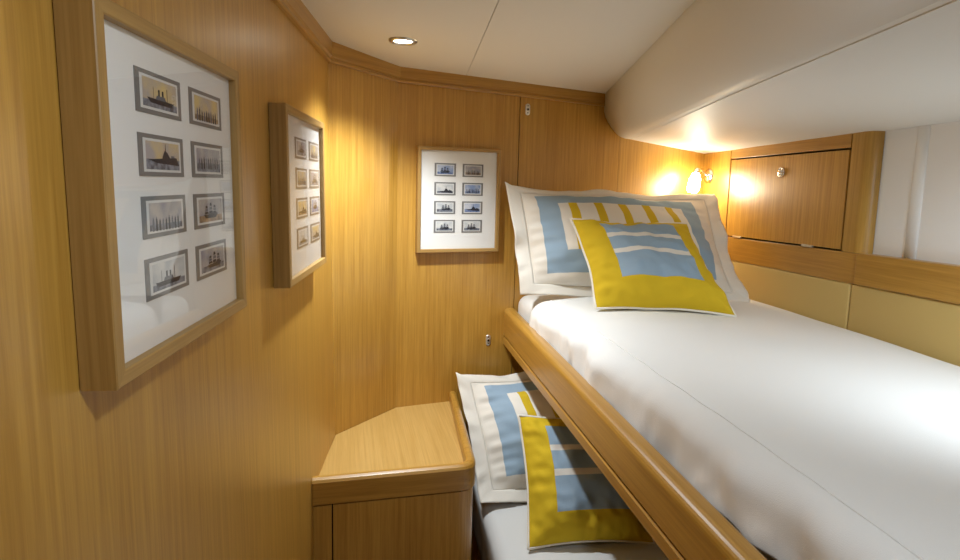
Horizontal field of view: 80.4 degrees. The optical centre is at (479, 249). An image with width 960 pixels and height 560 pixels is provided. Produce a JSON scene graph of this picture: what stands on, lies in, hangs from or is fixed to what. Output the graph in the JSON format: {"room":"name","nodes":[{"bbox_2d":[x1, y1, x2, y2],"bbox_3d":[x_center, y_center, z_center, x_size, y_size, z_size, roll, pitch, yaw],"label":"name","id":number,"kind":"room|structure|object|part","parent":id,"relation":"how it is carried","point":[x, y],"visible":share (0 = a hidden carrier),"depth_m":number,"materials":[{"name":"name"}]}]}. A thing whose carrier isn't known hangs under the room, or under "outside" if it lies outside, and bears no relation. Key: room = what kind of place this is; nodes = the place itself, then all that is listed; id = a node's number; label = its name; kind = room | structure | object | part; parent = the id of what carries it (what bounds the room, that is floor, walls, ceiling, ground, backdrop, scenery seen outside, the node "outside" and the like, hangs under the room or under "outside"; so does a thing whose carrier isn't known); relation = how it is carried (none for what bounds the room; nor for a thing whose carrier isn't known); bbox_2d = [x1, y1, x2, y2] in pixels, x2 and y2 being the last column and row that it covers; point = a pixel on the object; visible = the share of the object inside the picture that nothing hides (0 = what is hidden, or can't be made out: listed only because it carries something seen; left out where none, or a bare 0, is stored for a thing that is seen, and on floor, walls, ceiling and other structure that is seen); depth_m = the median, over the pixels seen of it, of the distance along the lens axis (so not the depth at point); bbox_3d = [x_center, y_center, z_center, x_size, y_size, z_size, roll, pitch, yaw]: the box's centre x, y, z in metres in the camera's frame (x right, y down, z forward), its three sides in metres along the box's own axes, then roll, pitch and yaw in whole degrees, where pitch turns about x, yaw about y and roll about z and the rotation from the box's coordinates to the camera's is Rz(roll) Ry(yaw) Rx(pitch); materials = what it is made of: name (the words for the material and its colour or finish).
{"room":"boat cabin","nodes":[
{"label":"boat cabin","id":0,"kind":"room"},
{"bbox_2d":[0,0,334,559],"bbox_3d":[-0.357,0.469,0.619,0.041,2.010,2.000,0,7,-4],"label":"wall","id":1,"kind":"structure","parent":0,"point":[214,451],"depth_m":0.61,"materials":[{"name":"brown wood"}]},
{"bbox_2d":[53,0,246,390],"bbox_3d":[-0.318,-0.058,0.598,0.029,0.311,0.317,0,7,-4],"label":"picture frame","id":2,"kind":"object","parent":1,"relation":"attached to","point":[150,120],"visible":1,"depth_m":0.51,"materials":[{"name":"brown wood"}]},
{"bbox_3d":[-0.306,-0.041,0.448,0.029,0.311,0.014,0,7,-4],"label":"moulding","id":3,"kind":"part","parent":2,"relation":"part of","materials":[{"name":"brown wood"}]},
{"bbox_2d":[133,65,181,120],"bbox_3d":[-0.307,-0.147,0.544,0.002,0.039,0.090,0,7,-4],"label":"print","id":4,"kind":"object","parent":2,"relation":"on","point":[155,94],"depth_m":0.54},
{"bbox_2d":[137,132,183,176],"bbox_3d":[-0.308,-0.090,0.551,0.002,0.039,0.090,0,7,-4],"label":"print","id":5,"kind":"object","parent":2,"relation":"on","point":[158,155],"depth_m":0.54},
{"bbox_2d":[140,195,186,239],"bbox_3d":[-0.309,-0.033,0.558,0.002,0.039,0.090,0,7,-4],"label":"print","id":6,"kind":"object","parent":2,"relation":"on","point":[165,215],"depth_m":0.55},
{"bbox_2d":[144,249,188,301],"bbox_3d":[-0.309,0.024,0.564,0.002,0.039,0.090,0,7,-4],"label":"print","id":7,"kind":"object","parent":2,"relation":"attached to","point":[165,274],"depth_m":0.56},
{"bbox_3d":[-0.316,-0.206,0.581,0.029,0.014,0.317,0,7,-4],"label":"moulding","id":8,"kind":"part","parent":2,"relation":"part of","materials":[{"name":"brown wood"}]},
{"bbox_3d":[-0.320,0.090,0.615,0.029,0.014,0.317,0,7,-4],"label":"moulding","id":9,"kind":"part","parent":2,"relation":"part of","materials":[{"name":"brown wood"}]},
{"bbox_2d":[188,86,221,130],"bbox_3d":[-0.316,-0.160,0.654,0.002,0.039,0.090,0,7,-4],"label":"print","id":10,"kind":"object","parent":2,"relation":"on","point":[204,108],"depth_m":0.65},
{"bbox_2d":[190,141,222,177],"bbox_3d":[-0.317,-0.103,0.661,0.002,0.039,0.090,0,7,-4],"label":"print","id":11,"kind":"object","parent":2,"relation":"on","point":[206,159],"depth_m":0.65},
{"bbox_2d":[193,193,224,229],"bbox_3d":[-0.317,-0.046,0.668,0.002,0.039,0.090,0,7,-4],"label":"print","id":12,"kind":"object","parent":2,"relation":"on","point":[208,209],"depth_m":0.66},
{"bbox_2d":[195,239,226,280],"bbox_3d":[-0.318,0.011,0.674,0.002,0.039,0.090,0,7,-4],"label":"print","id":13,"kind":"object","parent":2,"relation":"attached to","point":[211,259],"depth_m":0.67},
{"bbox_3d":[-0.330,-0.076,0.748,0.029,0.311,0.014,0,7,-4],"label":"moulding","id":14,"kind":"part","parent":2,"relation":"part of","materials":[{"name":"brown wood"}]},
{"bbox_2d":[268,103,325,287],"bbox_3d":[-0.361,-0.109,1.151,0.029,0.321,0.332,0,7,-4],"label":"picture frame","id":15,"kind":"object","parent":1,"relation":"attached to","point":[297,161],"visible":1,"depth_m":1.07,"materials":[{"name":"brown wood"}]},
{"bbox_3d":[-0.348,-0.091,0.993,0.029,0.321,0.014,0,7,-4],"label":"moulding","id":16,"kind":"part","parent":15,"relation":"part of","materials":[{"name":"brown wood"}]},
{"bbox_2d":[294,136,306,159],"bbox_3d":[-0.351,-0.197,1.113,0.002,0.040,0.093,0,7,-4],"label":"print","id":17,"kind":"object","parent":15,"relation":"on","point":[300,144],"depth_m":1.11},
{"bbox_2d":[295,168,306,188],"bbox_3d":[-0.352,-0.140,1.120,0.002,0.040,0.093,0,7,-4],"label":"print","id":18,"kind":"object","parent":15,"relation":"on","point":[300,173],"depth_m":1.12},
{"bbox_2d":[296,197,307,218],"bbox_3d":[-0.353,-0.082,1.127,0.002,0.040,0.093,0,7,-4],"label":"print","id":19,"kind":"object","parent":15,"relation":"on","point":[301,203],"depth_m":1.12},
{"bbox_2d":[297,225,307,249],"bbox_3d":[-0.353,-0.024,1.133,0.002,0.040,0.093,0,7,-4],"label":"print","id":20,"kind":"object","parent":15,"relation":"attached to","point":[302,233],"depth_m":1.13},
{"bbox_3d":[-0.359,-0.262,1.133,0.029,0.014,0.332,0,7,-4],"label":"moulding","id":21,"kind":"part","parent":15,"relation":"part of","materials":[{"name":"brown wood"}]},
{"bbox_3d":[-0.362,0.043,1.168,0.029,0.014,0.332,0,7,-4],"label":"moulding","id":22,"kind":"part","parent":15,"relation":"part of","materials":[{"name":"brown wood"}]},
{"bbox_2d":[308,141,317,161],"bbox_3d":[-0.360,-0.211,1.230,0.002,0.040,0.093,0,7,-4],"label":"print","id":23,"kind":"object","parent":15,"relation":"on","point":[313,147],"depth_m":1.22},
{"bbox_2d":[309,169,318,187],"bbox_3d":[-0.361,-0.153,1.237,0.002,0.040,0.093,0,7,-4],"label":"print","id":24,"kind":"object","parent":15,"relation":"on","point":[313,174],"depth_m":1.23},
{"bbox_2d":[310,196,318,215],"bbox_3d":[-0.362,-0.096,1.244,0.002,0.040,0.093,0,7,-4],"label":"print","id":25,"kind":"object","parent":15,"relation":"on","point":[314,201],"depth_m":1.24},
{"bbox_2d":[310,221,319,242],"bbox_3d":[-0.362,-0.038,1.250,0.002,0.040,0.093,0,7,-4],"label":"print","id":26,"kind":"object","parent":15,"relation":"attached to","point":[315,227],"depth_m":1.25},
{"bbox_3d":[-0.373,-0.128,1.308,0.029,0.321,0.014,0,7,-4],"label":"moulding","id":27,"kind":"part","parent":15,"relation":"part of","materials":[{"name":"brown wood"}]},
{"bbox_2d":[273,0,331,61],"bbox_3d":[-0.319,-0.416,0.512,0.014,0.075,1.980,1,7,-5],"label":"trim","id":28,"kind":"structure","parent":1,"relation":"attached to","point":[296,11],"depth_m":1.22,"materials":[{"name":"brown wood"}]},
{"bbox_2d":[328,63,397,434],"bbox_3d":[-0.365,0.343,1.714,0.040,2.010,0.284,6,8,34],"label":"wall","id":29,"kind":"structure","parent":0,"point":[363,107],"depth_m":1.66,"materials":[{"name":"brown wood"}]},
{"bbox_2d":[328,41,400,81],"bbox_3d":[-0.319,-0.533,1.602,0.014,0.078,0.274,6,8,34],"label":"trim","id":30,"kind":"structure","parent":29,"relation":"attached to","point":[343,56],"depth_m":1.58,"materials":[{"name":"brown wood"}]},
{"bbox_2d":[301,0,694,93],"bbox_3d":[0.046,-0.465,0.893,1.170,0.097,2.520,1,7,0],"label":"ceiling","id":31,"kind":"structure","parent":0,"point":[583,45],"depth_m":1.28,"materials":[{"name":"white paint"}]},
{"bbox_2d":[389,37,416,45],"bbox_3d":[-0.188,-0.507,1.384,0.070,0.008,0.070,1,7,0],"label":"recessed light","id":32,"kind":"object","parent":31,"relation":"in","point":[402,41],"visible":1,"depth_m":1.38,"materials":[{"name":"silver metal"}]},
{"bbox_2d":[396,83,704,559],"bbox_3d":[0.315,0.322,2.043,1.250,2.010,0.020,-1,7,-20],"label":"wall","id":33,"kind":"structure","parent":0,"point":[448,303],"depth_m":1.88,"materials":[{"name":"brown wood"}]},
{"bbox_2d":[415,146,500,252],"bbox_3d":[-0.069,-0.157,1.818,0.275,0.332,0.025,-1,7,-20],"label":"picture frame","id":34,"kind":"object","parent":33,"relation":"attached to","point":[458,189],"visible":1,"depth_m":1.81,"materials":[{"name":"brown wood"}]},
{"bbox_3d":[-0.193,-0.154,1.773,0.011,0.332,0.025,-1,7,-20],"label":"moulding","id":35,"kind":"part","parent":34,"relation":"part of","materials":[{"name":"brown wood"}]},
{"bbox_2d":[434,220,454,232],"bbox_3d":[-0.114,-0.073,1.808,0.070,0.041,0.002,-1,7,-20],"label":"print","id":36,"kind":"object","parent":34,"relation":"attached to","point":[440,226],"depth_m":1.81,"materials":[{"name":"grey paper"}]},
{"bbox_2d":[434,201,454,213],"bbox_3d":[-0.112,-0.132,1.801,0.070,0.041,0.002,-1,7,-20],"label":"print","id":37,"kind":"object","parent":34,"relation":"on","point":[440,207],"depth_m":1.80,"materials":[{"name":"grey paper"}]},
{"bbox_2d":[434,182,455,194],"bbox_3d":[-0.111,-0.191,1.794,0.070,0.041,0.002,-1,7,-20],"label":"print","id":38,"kind":"object","parent":34,"relation":"on","point":[440,188],"depth_m":1.79,"materials":[{"name":"grey paper"}]},
{"bbox_2d":[434,163,455,176],"bbox_3d":[-0.109,-0.250,1.787,0.070,0.041,0.002,-1,7,-20],"label":"print","id":39,"kind":"object","parent":34,"relation":"on","point":[440,169],"depth_m":1.79,"materials":[{"name":"blue"}]},
{"bbox_3d":[-0.073,0.003,1.837,0.275,0.011,0.025,-1,7,-20],"label":"moulding","id":40,"kind":"part","parent":34,"relation":"part of","materials":[{"name":"brown wood"}]},
{"bbox_3d":[-0.065,-0.316,1.800,0.275,0.011,0.025,-1,7,-20],"label":"moulding","id":41,"kind":"part","parent":34,"relation":"part of","materials":[{"name":"brown wood"}]},
{"bbox_2d":[461,220,481,232],"bbox_3d":[-0.027,-0.074,1.839,0.070,0.041,0.002,-1,7,-20],"label":"print","id":42,"kind":"object","parent":34,"relation":"attached to","point":[467,226],"depth_m":1.84,"materials":[{"name":"grey paper"}]},
{"bbox_2d":[462,201,482,213],"bbox_3d":[-0.025,-0.134,1.833,0.070,0.041,0.002,-1,7,-20],"label":"print","id":43,"kind":"object","parent":34,"relation":"on","point":[468,207],"depth_m":1.83,"materials":[{"name":"blue"}]},
{"bbox_2d":[462,183,482,195],"bbox_3d":[-0.024,-0.193,1.826,0.070,0.041,0.002,-1,7,-20],"label":"print","id":44,"kind":"object","parent":34,"relation":"on","point":[468,189],"depth_m":1.82,"materials":[{"name":"blue paper"}]},
{"bbox_2d":[463,164,482,176],"bbox_3d":[-0.022,-0.252,1.819,0.070,0.041,0.002,-1,7,-20],"label":"print","id":45,"kind":"object","parent":34,"relation":"on","point":[469,170],"depth_m":1.82,"materials":[{"name":"grey paper"}]},
{"bbox_3d":[0.055,-0.159,1.863,0.011,0.332,0.025,-1,7,-20],"label":"moulding","id":46,"kind":"part","parent":34,"relation":"part of","materials":[{"name":"brown wood"}]},
{"bbox_2d":[486,335,490,345],"bbox_3d":[0.028,0.308,1.923,0.017,0.038,0.004,-1,7,-20],"label":"latch","id":47,"kind":"object","parent":33,"relation":"in","point":[488,337],"depth_m":1.92,"materials":[{"name":"silver metal"}]},
{"bbox_2d":[398,67,604,105],"bbox_3d":[0.100,-0.530,1.841,0.735,0.081,0.014,-1,7,-20],"label":"trim","id":48,"kind":"structure","parent":33,"relation":"attached to","point":[408,75],"depth_m":1.82,"materials":[{"name":"brown wood"}]},
{"bbox_2d":[525,104,529,114],"bbox_3d":[0.158,-0.462,1.875,0.017,0.038,0.004,-1,7,-20],"label":"latch","id":49,"kind":"object","parent":33,"relation":"in","point":[527,106],"depth_m":1.88,"materials":[{"name":"silver metal"}]},
{"bbox_2d":[503,308,766,559],"bbox_3d":[0.647,0.394,0.990,0.785,0.143,2.356,0,7,-10],"label":"bunk","id":50,"kind":"object","parent":33,"relation":"attached to","point":[681,521],"visible":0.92,"depth_m":0.96,"materials":[{"name":"brown wood"}]},
{"bbox_2d":[518,295,773,559],"bbox_3d":[0.666,0.354,0.993,0.731,0.152,2.324,0,7,-10],"label":"mattress","id":51,"kind":"object","parent":50,"relation":"on","point":[526,304],"visible":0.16,"depth_m":1.87,"materials":[{"name":"white fabric"}]},
{"bbox_2d":[529,297,959,559],"bbox_3d":[0.688,0.331,0.842,0.760,0.157,2.047,0,7,-10],"label":"bedspread","id":52,"kind":"object","parent":51,"relation":"on","point":[813,439],"visible":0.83,"depth_m":0.89,"materials":[{"name":"white fabric"}]},
{"bbox_2d":[505,182,749,301],"bbox_3d":[0.450,-0.026,1.808,0.742,0.358,0.280,1,7,-7],"label":"pillow sham","id":53,"kind":"object","parent":52,"relation":"on","point":[550,258],"visible":0.69,"depth_m":1.77,"materials":[{"name":"beige fabric"}]},
{"bbox_2d":[570,218,736,316],"bbox_3d":[0.480,0.046,1.626,0.446,0.250,0.232,2,7,6],"label":"cushion","id":54,"kind":"object","parent":52,"relation":"on","point":[639,265],"visible":1,"depth_m":1.55,"materials":[{"name":"yellow fabric"}]},
{"bbox_2d":[604,0,953,138],"bbox_3d":[0.414,-0.354,0.840,0.108,0.188,2.404,2,7,3],"label":"beam","id":55,"kind":"structure","parent":33,"relation":"attached to","point":[715,50],"depth_m":0.88,"materials":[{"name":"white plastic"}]},
{"bbox_2d":[632,0,959,153],"bbox_3d":[0.856,-0.266,0.898,0.969,0.107,2.608,1,7,0],"label":"ceiling","id":56,"kind":"structure","parent":0,"point":[905,74],"depth_m":1.01,"materials":[{"name":"white paint"}]},
{"bbox_2d":[873,121,959,264],"bbox_3d":[1.121,0.527,0.918,0.048,1.900,2.800,0,7,-10],"label":"wall","id":57,"kind":"structure","parent":0,"point":[939,230],"depth_m":1.31,"materials":[{"name":"white paint"}]},
{"bbox_2d":[731,260,852,329],"bbox_3d":[0.915,0.192,1.852,0.030,0.290,0.721,0,7,-10],"label":"upholstered panel","id":58,"kind":"object","parent":57,"relation":"attached to","point":[824,300],"visible":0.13,"depth_m":1.66,"materials":[{"name":"brown fabric"}]},
{"bbox_2d":[728,236,856,283],"bbox_3d":[0.920,0.015,1.827,0.030,0.093,0.732,0,7,-10],"label":"trim","id":59,"kind":"structure","parent":57,"relation":"attached to","point":[831,264],"depth_m":1.67,"materials":[{"name":"brown wood"}]},
{"bbox_2d":[702,131,884,253],"bbox_3d":[0.923,-0.182,1.795,0.038,0.333,0.750,0,7,-10],"label":"locker","id":60,"kind":"object","parent":57,"relation":"attached to","point":[823,192],"visible":0.9,"depth_m":1.64,"materials":[{"name":"brown wood"}]},
{"bbox_2d":[687,168,713,192],"bbox_3d":[0.810,-0.252,2.080,0.144,0.092,0.050,-4,9,-41],"label":"reading lamp","id":61,"kind":"object","parent":60,"relation":"attached to","point":[693,186],"visible":1,"depth_m":2.05,"materials":[{"name":"silver metal"}]},
{"bbox_3d":[0.775,-0.241,2.055,0.042,0.074,0.058,7,9,43],"label":"lamp shade","id":62,"kind":"part","parent":61,"relation":"part of","materials":[{"name":"white glass"}]},
{"bbox_3d":[0.815,-0.282,2.091,0.080,0.034,0.018,-4,9,-40],"label":"arm","id":63,"kind":"part","parent":61,"relation":"part of","materials":[{"name":"silver metal"}]},
{"bbox_3d":[0.848,-0.272,2.114,0.013,0.056,0.056,0,7,-10],"label":"wall plate","id":64,"kind":"part","parent":61,"relation":"part of","materials":[{"name":"silver metal"}]},
{"bbox_3d":[0.872,-0.206,2.083,0.023,0.308,0.164,0,7,-10],"label":"panel","id":65,"kind":"part","parent":60,"relation":"part of","materials":[{"name":"brown wood"}]},
{"bbox_3d":[0.918,-0.235,1.737,0.008,0.031,0.031,0,7,-10],"label":"knob","id":66,"kind":"part","parent":60,"relation":"part of","materials":[{"name":"silver metal"}]},
{"bbox_3d":[0.930,-0.155,1.751,0.021,0.272,0.508,0,7,-10],"label":"door","id":67,"kind":"part","parent":60,"relation":"part of","materials":[{"name":"brown wood"}]},
{"bbox_3d":[0.934,-0.310,1.733,0.023,0.048,0.514,0,7,-10],"label":"panel","id":68,"kind":"part","parent":60,"relation":"part of","materials":[{"name":"brown wood"}]},
{"bbox_3d":[0.986,-0.149,1.461,0.030,0.319,0.066,0,7,-10],"label":"post","id":69,"kind":"part","parent":60,"relation":"part of","materials":[{"name":"brown wood"}]},
{"bbox_2d":[848,284,959,366],"bbox_3d":[1.124,0.310,0.676,0.030,0.307,1.676,0,7,-10],"label":"upholstered panel","id":70,"kind":"object","parent":57,"relation":"attached to","point":[925,326],"visible":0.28,"depth_m":1.32,"materials":[{"name":"brown fabric"}]},
{"bbox_2d":[854,253,959,304],"bbox_3d":[1.151,0.147,0.513,0.034,0.115,1.946,0,7,-10],"label":"trim","id":71,"kind":"structure","parent":57,"relation":"attached to","point":[938,281],"depth_m":1.31,"materials":[{"name":"brown wood"}]},
{"bbox_2d":[904,125,930,258],"bbox_3d":[1.045,-0.173,1.209,0.006,0.480,0.270,0,7,-10],"label":"trim","id":72,"kind":"structure","parent":57,"relation":"attached to","point":[923,134],"depth_m":1.33,"materials":[{"name":"white"}]},
{"bbox_3d":[0.414,1.452,1.212,2.300,0.040,2.920,1,7,0],"label":"floor","id":73,"kind":"structure","parent":0,"visible":0},
{"bbox_2d":[312,391,475,559],"bbox_3d":[-0.245,0.931,1.661,0.436,0.857,0.507,0,7,-13],"label":"base cabinet","id":74,"kind":"object","parent":73,"relation":"on","point":[398,483],"visible":1,"depth_m":1.40,"materials":[{"name":"brown wood"}]},
{"bbox_3d":[-0.211,0.952,1.429,0.305,0.702,0.024,0,7,-13],"label":"door","id":75,"kind":"part","parent":74,"relation":"part of","materials":[{"name":"brown wood"}]},
{"bbox_3d":[-0.069,0.965,1.708,0.040,0.787,0.506,1,7,-6],"label":"panel","id":76,"kind":"part","parent":74,"relation":"part of","materials":[{"name":"brown wood"}]},
{"bbox_3d":[0.591,0.920,1.035,0.854,0.134,2.346,0,7,-10],"label":"mattress","id":77,"kind":"object","parent":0,"visible":0},
{"bbox_2d":[472,474,668,559],"bbox_3d":[0.592,0.930,0.932,0.909,0.181,2.162,0,7,-10],"label":"bedspread","id":78,"kind":"object","parent":77,"relation":"on","point":[500,529],"visible":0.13,"depth_m":1.50,"materials":[{"name":"grey fabric"}]},
{"bbox_2d":[456,371,559,503],"bbox_3d":[0.316,0.568,1.857,0.792,0.320,0.398,1,7,-7],"label":"pillow sham","id":79,"kind":"object","parent":78,"relation":"on","point":[491,404],"visible":0.35,"depth_m":1.74,"materials":[{"name":"beige fabric"}]},
{"bbox_2d":[517,414,654,549],"bbox_3d":[0.282,0.619,1.555,0.347,0.289,0.237,1,7,-6],"label":"cushion","id":80,"kind":"object","parent":78,"relation":"on","point":[570,500],"visible":0.68,"depth_m":1.48,"materials":[{"name":"yellow fabric"}]}
]}

